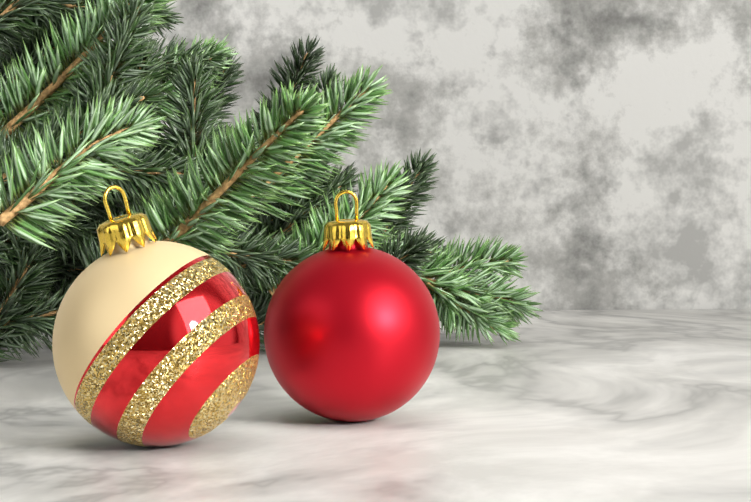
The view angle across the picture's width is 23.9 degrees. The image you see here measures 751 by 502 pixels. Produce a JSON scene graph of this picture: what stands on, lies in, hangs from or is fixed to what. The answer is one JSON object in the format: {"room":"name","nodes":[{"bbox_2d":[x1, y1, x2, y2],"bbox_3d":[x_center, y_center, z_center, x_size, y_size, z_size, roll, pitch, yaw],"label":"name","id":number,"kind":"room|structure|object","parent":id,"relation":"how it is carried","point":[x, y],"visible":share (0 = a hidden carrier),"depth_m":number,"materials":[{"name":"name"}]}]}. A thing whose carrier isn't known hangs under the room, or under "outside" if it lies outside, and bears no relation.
{"room":"marble tabletop","nodes":[
{"label":"marble tabletop","id":0,"kind":"room"},
{"bbox_2d":[0,309,750,501],"bbox_3d":[0.028,0.086,0.341,2.600,0.030,1.465,0,3,-2],"label":"marble slab","id":1,"kind":"object","parent":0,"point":[602,406],"depth_m":0.58,"materials":[{"name":"white stone"}]},
{"bbox_2d":[52,185,259,446],"bbox_3d":[-0.070,0.020,0.550,0.064,0.083,0.064,-15,9,-1],"label":"bauble","id":2,"kind":"object","parent":1,"relation":"on","point":[155,343],"visible":1,"depth_m":0.53,"materials":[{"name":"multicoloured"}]},
{"bbox_2d":[0,0,542,361],"bbox_3d":[-0.069,-0.062,0.802,0.299,0.219,0.336,0,3,-2],"label":"fir","id":3,"kind":"object","parent":1,"relation":"on","point":[85,101],"visible":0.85,"depth_m":0.76,"materials":[{"name":"green plant"}]},
{"bbox_2d":[264,190,439,421],"bbox_3d":[-0.008,0.019,0.604,0.060,0.079,0.060,-3,5,-2],"label":"bauble","id":4,"kind":"object","parent":1,"relation":"on","point":[351,329],"visible":1,"depth_m":0.58,"materials":[{"name":"matte red painted plastic"}]},
{"bbox_2d":[17,0,750,309],"bbox_3d":[-0.001,-0.570,1.167,3.200,2.000,0.250,0,3,-2],"label":"wall","id":5,"kind":"structure","parent":0,"point":[593,155],"depth_m":1.07,"materials":[{"name":"paint"}]}
]}

